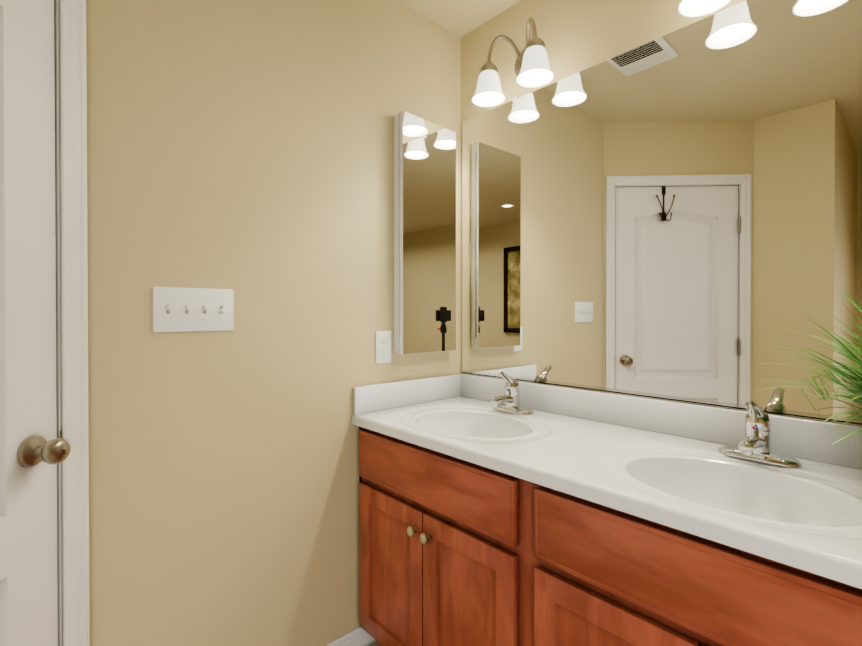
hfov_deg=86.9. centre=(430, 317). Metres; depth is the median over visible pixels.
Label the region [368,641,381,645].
floor
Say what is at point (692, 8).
sconce
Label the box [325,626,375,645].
baseboard
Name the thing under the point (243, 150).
wall
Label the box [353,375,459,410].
backsplash
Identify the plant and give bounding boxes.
[742,290,861,444]
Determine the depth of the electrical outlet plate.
1.72 m
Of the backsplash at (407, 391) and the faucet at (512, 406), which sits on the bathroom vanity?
the faucet at (512, 406)
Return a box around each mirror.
[394,111,455,354]
[462,0,861,424]
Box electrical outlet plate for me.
[376,331,390,363]
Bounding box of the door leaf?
[0,0,69,645]
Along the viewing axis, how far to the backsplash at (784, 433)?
1.31 m
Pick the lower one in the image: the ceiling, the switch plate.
the switch plate
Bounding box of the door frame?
[54,0,89,645]
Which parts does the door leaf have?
knob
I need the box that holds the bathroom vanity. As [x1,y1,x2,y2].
[352,395,861,645]
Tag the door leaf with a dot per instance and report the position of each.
(34, 450)
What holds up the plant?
on the bathroom vanity
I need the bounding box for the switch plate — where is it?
[153,287,233,331]
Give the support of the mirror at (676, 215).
attached to the wall at (576, 36)
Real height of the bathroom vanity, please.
0.860 m
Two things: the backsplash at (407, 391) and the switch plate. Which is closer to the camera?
the switch plate
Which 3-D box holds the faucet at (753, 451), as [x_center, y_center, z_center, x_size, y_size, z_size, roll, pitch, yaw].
[0.782,0.274,1.103,0.149,0.153,0.170,0,1,-43]
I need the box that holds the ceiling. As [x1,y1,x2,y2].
[398,0,520,36]
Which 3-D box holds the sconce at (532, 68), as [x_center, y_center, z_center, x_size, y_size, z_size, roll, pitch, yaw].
[0.311,-0.952,1.677,0.181,0.237,0.338,0,1,-43]
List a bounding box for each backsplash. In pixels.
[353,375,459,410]
[456,373,861,462]
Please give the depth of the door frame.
1.06 m
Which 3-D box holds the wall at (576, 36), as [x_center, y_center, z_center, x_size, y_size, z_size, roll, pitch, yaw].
[1.690,-0.004,0.391,0.100,2.440,4.700,0,1,-43]
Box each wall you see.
[86,0,460,645]
[461,0,861,425]
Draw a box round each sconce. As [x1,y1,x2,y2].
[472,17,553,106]
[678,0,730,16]
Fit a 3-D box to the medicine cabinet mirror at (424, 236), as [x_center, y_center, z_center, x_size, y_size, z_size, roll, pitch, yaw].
[-0.014,-0.321,1.839,0.303,0.922,0.056,0,1,-43]
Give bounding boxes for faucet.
[490,371,532,414]
[718,400,800,467]

